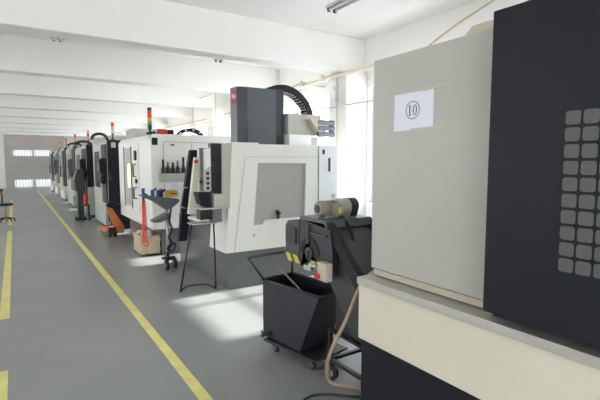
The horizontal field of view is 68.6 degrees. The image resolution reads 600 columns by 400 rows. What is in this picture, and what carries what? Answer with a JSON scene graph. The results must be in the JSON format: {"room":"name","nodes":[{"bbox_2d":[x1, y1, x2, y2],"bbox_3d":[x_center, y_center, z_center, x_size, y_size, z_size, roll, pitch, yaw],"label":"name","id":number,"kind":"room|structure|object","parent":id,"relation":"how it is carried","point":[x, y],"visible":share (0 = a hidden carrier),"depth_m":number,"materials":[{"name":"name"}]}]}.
{"room":"metal workshop","nodes":[
{"label":"metal workshop","id":0,"kind":"room"},
{"bbox_2d":[0,134,102,187],"bbox_3d":[-18.139,-2.520,26.169,12.100,3.660,0.250,-3,6,-33],"label":"wall","id":1,"kind":"structure","parent":0,"point":[70,139],"depth_m":26.34,"materials":[{"name":"paint"}]},
{"bbox_2d":[3,134,64,187],"bbox_3d":[-16.301,-2.461,27.176,3.230,3.366,0.270,-3,6,-33],"label":"door","id":2,"kind":"structure","parent":1,"relation":"in","point":[26,157],"depth_m":27.04,"materials":[{"name":"metal"}]},
{"bbox_2d":[0,187,360,399],"bbox_3d":[-8.053,0.741,11.035,12.350,0.200,37.100,-3,6,-33],"label":"floor","id":3,"kind":"structure","parent":0,"point":[67,334],"depth_m":4.26,"materials":[{"name":"grey concrete"}]},
{"bbox_2d":[0,189,2,202],"bbox_3d":[-11.513,-0.081,16.009,1.200,0.570,0.700,-3,6,-33],"label":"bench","id":4,"kind":"object","parent":3,"relation":"on","point":[1,190],"visible":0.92,"depth_m":16.04,"materials":[{"name":"metal"}]},
{"bbox_2d":[0,370,7,399],"bbox_3d":[-1.250,1.562,0.491,1.485,0.003,5.950,-3,6,-33],"label":"trim","id":5,"kind":"structure","parent":3,"relation":"on","point":[4,374],"depth_m":3.15,"materials":[{"name":"yellow paint"}]},
{"bbox_2d":[0,231,11,319],"bbox_3d":[-5.446,0.996,6.952,1.485,0.003,6.800,-3,6,-33],"label":"trim","id":6,"kind":"structure","parent":3,"relation":"on","point":[6,286],"depth_m":5.78,"materials":[{"name":"yellow paint"}]},
{"bbox_2d":[0,203,15,222],"bbox_3d":[-7.823,0.331,11.708,0.405,0.500,0.423,-3,6,-33],"label":"stool","id":7,"kind":"object","parent":3,"relation":"on","point":[1,204],"visible":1,"depth_m":11.66,"materials":[{"name":"black metal"}]},
{"bbox_2d":[8,200,12,224],"bbox_3d":[-9.694,0.312,14.774,0.080,0.003,8.800,-3,6,-33],"label":"trim","id":8,"kind":"structure","parent":3,"relation":"on","point":[11,206],"depth_m":13.70,"materials":[{"name":"yellow paint"}]},
{"bbox_2d":[49,146,70,190],"bbox_3d":[-12.450,-1.712,24.043,2.205,2.420,2.404,-3,6,-33],"label":"machining center","id":9,"kind":"object","parent":3,"relation":"on","point":[51,168],"visible":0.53,"depth_m":23.10,"materials":[{"name":"grey metal"}]},
{"bbox_2d":[53,141,78,195],"bbox_3d":[-10.704,-1.522,21.308,2.250,2.517,2.304,-3,6,-33],"label":"machining center","id":10,"kind":"object","parent":3,"relation":"on","point":[55,154],"visible":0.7,"depth_m":20.03,"materials":[{"name":"grey metal"}]},
{"bbox_2d":[53,160,56,172],"bbox_3d":[-11.149,-1.523,20.035,0.125,0.618,0.450,-3,6,-33],"label":"pendant","id":11,"kind":"object","parent":10,"relation":"attached to","point":[55,161],"depth_m":19.86,"materials":[{"name":"grey metal"}]},
{"bbox_2d":[58,138,87,200],"bbox_3d":[-9.047,-1.314,18.816,2.205,2.537,2.304,-3,6,-33],"label":"machining center","id":12,"kind":"object","parent":3,"relation":"on","point":[62,153],"visible":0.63,"depth_m":17.79,"materials":[{"name":"grey metal"}]},
{"bbox_2d":[73,169,86,220],"bbox_3d":[-6.050,-0.153,12.078,0.274,1.400,0.400,-3,6,-33],"label":"control console","id":13,"kind":"object","parent":3,"relation":"on","point":[78,179],"visible":0.98,"depth_m":11.94,"materials":[{"name":"black metal"}]},
{"bbox_2d":[66,134,102,206],"bbox_3d":[-7.474,-1.101,16.389,2.250,2.537,2.304,-3,6,-33],"label":"machining center","id":14,"kind":"object","parent":3,"relation":"on","point":[70,152],"visible":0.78,"depth_m":15.34,"materials":[{"name":"grey metal"}]},
{"bbox_2d":[67,159,72,176],"bbox_3d":[-7.919,-1.092,15.117,0.125,0.618,0.450,-3,6,-33],"label":"pendant","id":15,"kind":"object","parent":14,"relation":"attached to","point":[69,162],"depth_m":14.94,"materials":[{"name":"grey metal"}]},
{"bbox_2d":[82,204,89,220],"bbox_3d":[-5.779,0.346,11.880,0.180,0.440,0.180,-3,6,-33],"label":"stand","id":16,"kind":"object","parent":3,"relation":"on","point":[88,205],"visible":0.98,"depth_m":11.85,"materials":[{"name":"black metal"}]},
{"bbox_2d":[83,192,87,204],"bbox_3d":[-5.770,-0.043,11.851,0.118,0.340,0.118,-3,6,-33],"label":"canister","id":17,"kind":"object","parent":16,"relation":"on","point":[85,196],"visible":1,"depth_m":11.81,"materials":[{"name":"red metal"}]},
{"bbox_2d":[87,187,94,219],"bbox_3d":[-5.662,0.082,12.249,0.420,0.899,0.369,-3,6,-33],"label":"base cabinet","id":18,"kind":"object","parent":3,"relation":"on","point":[90,190],"visible":0.35,"depth_m":12.02,"materials":[{"name":"grey metal"}]},
{"bbox_2d":[74,130,125,217],"bbox_3d":[-5.879,-0.850,13.859,2.353,2.478,2.504,-3,6,-33],"label":"machining center","id":19,"kind":"object","parent":3,"relation":"on","point":[83,154],"visible":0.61,"depth_m":12.38,"materials":[{"name":"grey metal"}]},
{"bbox_2d":[78,159,84,176],"bbox_3d":[-6.226,-0.866,12.529,0.125,0.618,0.450,-3,6,-33],"label":"pendant","id":20,"kind":"object","parent":19,"relation":"attached to","point":[81,162],"depth_m":12.35,"materials":[{"name":"black metal"}]},
{"bbox_2d":[99,174,123,236],"bbox_3d":[-4.154,0.090,9.675,0.394,1.334,1.015,-3,6,-33],"label":"jack","id":21,"kind":"object","parent":3,"relation":"on","point":[118,227],"visible":1,"depth_m":9.48,"materials":[{"name":"orange paint"}]},
{"bbox_2d":[90,122,156,228],"bbox_3d":[-4.257,-0.666,11.520,2.398,2.518,2.108,-3,6,-33],"label":"machining center","id":22,"kind":"object","parent":3,"relation":"on","point":[105,153],"visible":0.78,"depth_m":10.36,"materials":[{"name":"grey metal"}]},
{"bbox_2d":[96,158,105,183],"bbox_3d":[-4.695,-0.677,10.372,0.125,0.618,0.450,-3,6,-33],"label":"pendant","id":23,"kind":"object","parent":22,"relation":"attached to","point":[101,162],"depth_m":10.20,"materials":[{"name":"black metal"}]},
{"bbox_2d":[37,190,212,399],"bbox_3d":[-5.806,0.648,10.932,0.080,0.003,32.500,-3,6,-33],"label":"trim","id":24,"kind":"structure","parent":3,"relation":"on","point":[191,381],"depth_m":4.15,"materials":[{"name":"yellow paint"}]},
{"bbox_2d":[134,231,160,256],"bbox_3d":[-2.689,0.760,7.722,0.330,0.340,0.572,-3,6,-33],"label":"crate","id":25,"kind":"object","parent":3,"relation":"on","point":[154,241],"visible":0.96,"depth_m":7.53,"materials":[{"name":"beige cardboard"}]},
{"bbox_2d":[136,230,153,235],"bbox_3d":[-2.703,0.603,7.739,0.272,0.127,0.438,-3,6,-33],"label":"rag","id":26,"kind":"object","parent":25,"relation":"in","point":[139,232],"visible":0.45,"depth_m":7.76,"materials":[{"name":"white fabric"}]},
{"bbox_2d":[138,194,178,269],"bbox_3d":[-2.069,0.474,6.515,0.528,1.118,0.386,-3,6,-33],"label":"trolley","id":27,"kind":"object","parent":3,"relation":"on","point":[167,203],"visible":1,"depth_m":6.45,"materials":[{"name":"metal"}]},
{"bbox_2d":[141,188,148,246],"bbox_3d":[-2.270,0.261,6.459,0.120,0.865,0.090,-3,6,-33],"label":"air hose","id":28,"kind":"object","parent":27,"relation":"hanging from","point":[143,202],"visible":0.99,"depth_m":6.44,"materials":[{"name":"red plastic"}]},
{"bbox_2d":[138,194,178,208],"bbox_3d":[-2.080,0.024,6.494,0.528,0.219,0.240,-3,6,-33],"label":"tray","id":29,"kind":"object","parent":27,"relation":"on","point":[164,202],"depth_m":6.43,"materials":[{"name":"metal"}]},
{"bbox_2d":[156,188,161,196],"bbox_3d":[-2.057,-0.110,6.436,0.092,0.119,0.051,0,5,2],"label":"coupling","id":30,"kind":"object","parent":27,"relation":"on","point":[159,190],"visible":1,"depth_m":6.42,"materials":[{"name":"blue plastic"}]},
{"bbox_2d":[150,213,168,222],"bbox_3d":[-2.055,0.259,6.483,0.258,0.115,0.200,-3,6,-33],"label":"tray","id":31,"kind":"object","parent":27,"relation":"on","point":[162,217],"depth_m":6.43,"materials":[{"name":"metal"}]},
{"bbox_2d":[164,190,177,196],"bbox_3d":[-1.912,-0.095,6.553,0.170,0.097,0.187,-3,6,-33],"label":"box","id":32,"kind":"object","parent":27,"relation":"on","point":[168,193],"visible":0.94,"depth_m":6.51,"materials":[{"name":"yellow cardboard"}]},
{"bbox_2d":[118,107,230,254],"bbox_3d":[-2.353,-0.439,8.978,2.193,2.509,2.662,-3,6,-33],"label":"machining center","id":33,"kind":"object","parent":3,"relation":"on","point":[140,158],"visible":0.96,"depth_m":7.65,"materials":[{"name":"white metal"}]},
{"bbox_2d":[127,164,129,186],"bbox_3d":[-3.360,-0.480,8.644,0.014,0.450,0.140,-3,6,-33],"label":"work light","id":34,"kind":"object","parent":33,"relation":"attached to","point":[127,164],"depth_m":8.61,"materials":[{"name":"white plastic"}]},
{"bbox_2d":[152,138,157,144],"bbox_3d":[-2.415,-0.976,7.307,0.095,0.120,0.014,-3,6,-33],"label":"vent","id":35,"kind":"object","parent":33,"relation":"attached to","point":[154,140],"depth_m":7.30,"materials":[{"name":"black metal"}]},
{"bbox_2d":[159,172,184,181],"bbox_3d":[-2.098,-0.383,7.463,0.530,0.162,0.160,-3,6,-33],"label":"shelf","id":36,"kind":"object","parent":33,"relation":"attached to","point":[163,177],"visible":0.62,"depth_m":7.39,"materials":[{"name":"grey metal"}]},
{"bbox_2d":[161,159,165,172],"bbox_3d":[-2.277,-0.565,7.319,0.074,0.225,0.074,-3,6,-33],"label":"holder","id":37,"kind":"object","parent":36,"relation":"on","point":[163,166],"visible":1,"depth_m":7.30,"materials":[{"name":"black metal"}]},
{"bbox_2d":[166,162,169,172],"bbox_3d":[-2.208,-0.548,7.365,0.074,0.185,0.074,-3,6,-33],"label":"holder","id":38,"kind":"object","parent":36,"relation":"on","point":[168,166],"visible":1,"depth_m":7.34,"materials":[{"name":"black metal"}]},
{"bbox_2d":[171,162,174,172],"bbox_3d":[-2.140,-0.547,7.410,0.074,0.175,0.074,-3,6,-33],"label":"holder","id":39,"kind":"object","parent":36,"relation":"on","point":[172,166],"visible":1,"depth_m":7.39,"materials":[{"name":"black metal"}]},
{"bbox_2d":[176,160,179,172],"bbox_3d":[-2.071,-0.566,7.453,0.074,0.205,0.074,-3,6,-33],"label":"holder","id":40,"kind":"object","parent":36,"relation":"on","point":[177,166],"visible":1,"depth_m":7.43,"materials":[{"name":"black metal"}]},
{"bbox_2d":[181,157,185,172],"bbox_3d":[-1.990,-0.601,7.502,0.074,0.265,0.074,-3,6,-33],"label":"holder","id":41,"kind":"object","parent":36,"relation":"on","point":[183,168],"visible":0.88,"depth_m":7.48,"materials":[{"name":"black metal"}]},
{"bbox_2d":[170,182,182,204],"bbox_3d":[-2.123,-0.120,7.572,0.210,0.400,0.008,-3,6,-33],"label":"paper notice","id":42,"kind":"object","parent":33,"relation":"attached to","point":[178,186],"visible":0.52,"depth_m":7.58,"materials":[{"name":"grey paper"}]},
{"bbox_2d":[180,221,216,291],"bbox_3d":[-1.263,0.698,5.415,0.446,0.845,0.191,-3,6,-33],"label":"stand","id":43,"kind":"object","parent":3,"relation":"on","point":[198,222],"visible":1,"depth_m":5.39,"materials":[{"name":"black metal"}]},
{"bbox_2d":[177,85,337,289],"bbox_3d":[-0.702,-0.364,6.602,2.399,2.774,1.940,-3,6,-33],"label":"machining center","id":44,"kind":"object","parent":3,"relation":"on","point":[272,172],"visible":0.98,"depth_m":5.88,"materials":[{"name":"white metal"}]},
{"bbox_2d":[193,143,231,222],"bbox_3d":[-1.082,-0.212,5.382,0.427,0.965,0.290,-3,6,-33],"label":"pendant","id":45,"kind":"object","parent":44,"relation":"attached to","point":[215,160],"depth_m":5.29,"materials":[{"name":"grey metal"}]},
{"bbox_2d":[247,250,347,369],"bbox_3d":[-0.005,0.887,3.649,0.502,0.796,0.772,-5,7,-42],"label":"bin","id":46,"kind":"object","parent":3,"relation":"on","point":[296,321],"visible":0.87,"depth_m":3.54,"materials":[{"name":"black metal"}]},
{"bbox_2d":[260,330,270,337],"bbox_3d":[-0.285,1.128,3.719,0.098,0.064,0.036,-1,5,-16],"label":"tap","id":47,"kind":"object","parent":46,"relation":"on","point":[267,333],"depth_m":3.71,"materials":[{"name":"black metal"}]},
{"bbox_2d":[265,252,300,289],"bbox_3d":[-0.079,0.666,3.665,0.615,0.388,0.016,5,7,43],"label":"rod","id":48,"kind":"object","parent":46,"relation":"in","point":[266,253],"visible":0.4,"depth_m":3.71,"materials":[{"name":"grey metal"}]},
{"bbox_2d":[285,197,373,384],"bbox_3d":[0.315,0.651,3.328,0.582,1.321,1.020,-3,6,-33],"label":"conveyor","id":49,"kind":"object","parent":3,"relation":"on","point":[335,242],"visible":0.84,"depth_m":3.20,"materials":[{"name":"metal"}]},
{"bbox_2d":[285,219,299,263],"bbox_3d":[0.123,0.312,3.661,0.480,0.359,0.205,-3,6,-33],"label":"hood","id":50,"kind":"object","parent":49,"relation":"attached to","point":[292,228],"depth_m":3.51,"materials":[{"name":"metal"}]},
{"bbox_2d":[328,327,360,348],"bbox_3d":[0.483,0.969,3.184,0.385,0.015,0.430,-3,6,-33],"label":"shelf","id":51,"kind":"object","parent":49,"relation":"attached to","point":[344,335],"depth_m":3.11,"materials":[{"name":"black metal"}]},
{"bbox_2d":[303,393,360,399],"bbox_3d":[0.240,1.336,2.984,0.520,0.018,0.115,-1,5,-9],"label":"power cable","id":52,"kind":"object","parent":3,"relation":"on","point":[317,394],"visible":0.8,"depth_m":3.00,"materials":[{"name":"black rubber"}]},
{"bbox_2d":[333,78,338,145],"bbox_3d":[0.602,-0.547,7.457,0.093,2.990,0.056,-3,6,-33],"label":"pipe","id":53,"kind":"object","parent":3,"relation":"on","point":[336,87],"visible":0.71,"depth_m":7.36,"materials":[{"name":"white plastic"}]},
{"bbox_2d":[176,99,373,133],"bbox_3d":[-4.992,-2.327,16.043,0.032,0.032,27.400,-3,6,-33],"label":"pipe","id":54,"kind":"object","parent":53,"relation":"attached to","point":[372,100],"visible":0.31,"depth_m":7.57,"materials":[{"name":"white plastic"}]},
{"bbox_2d":[325,270,373,390],"bbox_3d":[0.355,0.889,2.983,0.400,0.909,0.181,2,5,21],"label":"hose","id":55,"kind":"object","parent":3,"relation":"on","point":[356,294],"visible":0.72,"depth_m":2.97,"materials":[{"name":"beige rubber"}]},
{"bbox_2d":[357,0,599,399],"bbox_3d":[2.041,0.243,2.025,2.204,2.362,2.935,-3,6,-33],"label":"machining center","id":56,"kind":"object","parent":3,"relation":"on","point":[484,284],"visible":1,"depth_m":1.90,"materials":[{"name":"grey metal"}]},
{"bbox_2d":[394,80,451,131],"bbox_3d":[0.639,-0.484,2.326,0.004,0.234,0.388,-3,6,-33],"label":"paper sheet","id":57,"kind":"object","parent":56,"relation":"attached to","point":[413,111],"visible":1,"depth_m":2.35,"materials":[{"name":"grey paper"}]},
{"bbox_2d":[0,0,477,69],"bbox_3d":[-8.053,-3.104,10.699,12.350,0.200,37.100,-3,6,-33],"label":"ceiling","id":58,"kind":"structure","parent":0,"point":[363,19],"depth_m":6.19,"materials":[{"name":"paint"}]},
{"bbox_2d":[50,37,64,41],"bbox_3d":[-3.349,-2.479,6.144,0.200,0.252,1.220,-3,6,-33],"label":"ceiling light","id":59,"kind":"object","parent":58,"relation":"hanging from","point":[53,38],"visible":0.19,"depth_m":6.62,"materials":[{"name":"white metal"}]},
{"bbox_2d":[325,0,360,12],"bbox_3d":[0.710,-2.365,4.845,0.200,0.252,1.220,-3,6,-33],"label":"ceiling light","id":60,"kind":"object","parent":58,"relation":"hanging from","point":[336,5],"visible":1,"depth_m":5.19,"materials":[{"name":"white metal"}]},
{"bbox_2d":[116,0,528,217],"bbox_3d":[-2.892,-1.457,14.015,0.250,3.660,36.800,-3,6,-33],"label":"wall","id":61,"kind":"structure","parent":0,"point":[420,34],"depth_m":7.10,"materials":[{"name":"paint"}]},
{"bbox_2d":[0,131,108,136],"bbox_3d":[-16.653,-3.854,23.747,12.100,0.580,0.300,-3,6,-33],"label":"ceiling beam","id":62,"kind":"structure","parent":61,"relation":"attached to","point":[1,132],"depth_m":25.08,"materials":[{"name":"paint"}]},
{"bbox_2d":[0,128,121,134],"bbox_3d":[-15.078,-3.642,21.321,12.100,0.580,0.300,-3,6,-33],"label":"ceiling beam","id":63,"kind":"structure","parent":61,"relation":"attached to","point":[1,129],"depth_m":22.69,"materials":[{"name":"paint"}]},
{"bbox_2d":[0,123,133,131],"bbox_3d":[-13.502,-3.430,18.896,12.100,0.580,0.300,-3,6,-33],"label":"ceiling beam","id":64,"kind":"structure","parent":61,"relation":"attached to","point":[2,125],"depth_m":20.34,"materials":[{"name":"paint"}]},
{"bbox_2d":[0,117,147,128],"bbox_3d":[-11.927,-3.218,16.470,12.100,0.580,0.300,-3,6,-33],"label":"ceiling beam","id":65,"kind":"structure","parent":61,"relation":"attached to","point":[18,120],"depth_m":17.96,"materials":[{"name":"paint"}]},
{"bbox_2d":[0,108,166,123],"bbox_3d":[-10.352,-3.006,14.044,12.100,0.580,0.300,-3,6,-33],"label":"ceiling beam","id":66,"kind":"structure","parent":61,"relation":"attached to","point":[4,112],"depth_m":15.51,"materials":[{"name":"paint"}]},
{"bbox_2d":[0,94,191,117],"bbox_3d":[-8.777,-2.793,11.619,12.100,0.580,0.300,-3,6,-33],"label":"ceiling beam","id":67,"kind":"structure","parent":61,"relation":"attached to","point":[6,101],"depth_m":13.07,"materials":[{"name":"paint"}]},
{"bbox_2d":[0,73,226,108],"bbox_3d":[-7.202,-2.581,9.193,12.100,0.580,0.300,-3,6,-33],"label":"ceiling beam","id":68,"kind":"structure","parent":61,"relation":"attached to","point":[10,84],"depth_m":10.64,"materials":[{"name":"paint"}]},
{"bbox_2d":[0,33,278,92],"bbox_3d":[-5.627,-2.369,6.768,12.100,0.580,0.300,-3,6,-33],"label":"ceiling beam","id":69,"kind":"structure","parent":61,"relation":"attached to","point":[23,55],"depth_m":8.11,"materials":[{"name":"paint"}]},
{"bbox_2d":[153,123,167,129],"bbox_3d":[-5.478,-1.465,17.381,0.450,3.090,0.480,-3,6,-33],"label":"trim","id":70,"kind":"structure","parent":61,"relation":"attached to","point":[155,125],"depth_m":17.06,"materials":[{"name":"paint"}]},
{"bbox_2d":[0,0,364,73],"bbox_3d":[-4.051,-2.157,4.342,12.100,0.580,0.300,-3,6,-33],"label":"ceiling beam","id":71,"kind":"structure","parent":61,"relation":"attached to","point":[157,25],"depth_m":5.81,"materials":[{"name":"paint"}]},
{"bbox_2d":[192,93,215,135],"bbox_3d":[-2.568,-1.093,11.837,0.028,3.315,1.677,-3,6,-33],"label":"pipe","id":72,"kind":"object","parent":61,"relation":"hanging from","point":[213,93],"visible":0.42,"depth_m":11.10,"materials":[{"name":"white metal"}]},
{"bbox_2d":[207,107,228,135],"bbox_3d":[-2.327,-1.041,12.529,0.450,3.090,0.480,-3,6,-33],"label":"window","id":73,"kind":"structure","parent":61,"relation":"attached to","point":[221,119],"depth_m":12.24,"materials":[{"name":"glass"}]},
{"bbox_2d":[166,83,298,127],"bbox_3d":[-5.356,-2.894,17.245,0.369,0.196,20.908,-3,6,-32],"label":"conduit","id":74,"kind":"object","parent":61,"relation":"attached to","point":[298,83],"visible":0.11,"depth_m":14.08,"materials":[{"name":"beige metal"}]},
{"bbox_2d":[169,90,301,129],"bbox_3d":[-5.335,-2.786,17.268,0.379,0.176,20.908,-3,6,-32],"label":"conduit","id":75,"kind":"object","parent":61,"relation":"attached to","point":[287,99],"visible":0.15,"depth_m":13.88,"materials":[{"name":"white plastic"}]},
{"bbox_2d":[284,97,328,136],"bbox_3d":[0.232,-1.061,9.084,0.180,1.990,2.500,-3,6,-33],"label":"window","id":76,"kind":"structure","parent":61,"relation":"in","point":[314,101],"depth_m":9.03,"materials":[{"name":"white glass"}]},
{"bbox_2d":[299,81,324,87],"bbox_3d":[0.245,-2.177,8.337,0.560,0.115,0.080,-3,6,-33],"label":"clamp","id":77,"kind":"object","parent":61,"relation":"attached to","point":[301,84],"visible":0.96,"depth_m":8.22,"materials":[{"name":"metal"}]},
{"bbox_2d":[304,64,373,86],"bbox_3d":[0.992,-2.026,6.804,0.089,0.079,3.401,-3,6,-33],"label":"duct","id":78,"kind":"object","parent":77,"relation":"attached to","point":[371,66],"visible":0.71,"depth_m":7.19,"materials":[{"name":"beige metal"}]},
{"bbox_2d":[320,75,328,81],"bbox_3d":[0.598,-2.130,7.794,0.560,0.115,0.080,-3,6,-33],"label":"clamp","id":79,"kind":"object","parent":61,"relation":"attached to","point":[321,76],"visible":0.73,"depth_m":7.65,"materials":[{"name":"white plastic"}]},
{"bbox_2d":[329,72,366,215],"bbox_3d":[0.823,-0.617,7.678,0.450,3.090,0.480,-3,6,-33],"label":"window","id":80,"kind":"structure","parent":61,"relation":"attached to","point":[352,119],"depth_m":7.44,"materials":[{"name":"glass"}]},
{"bbox_2d":[366,87,373,204],"bbox_3d":[1.817,-0.847,6.642,0.180,1.990,2.220,-3,6,-33],"label":"window","id":81,"kind":"structure","parent":61,"relation":"in","point":[373,87],"depth_m":7.58,"materials":[{"name":"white glass"}]},
{"bbox_2d":[428,0,494,45],"bbox_3d":[2.046,-2.279,6.031,0.026,0.653,1.807,-3,6,-33],"label":"overhead cable","id":82,"kind":"object","parent":61,"relation":"attached to","point":[491,1],"visible":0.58,"depth_m":5.85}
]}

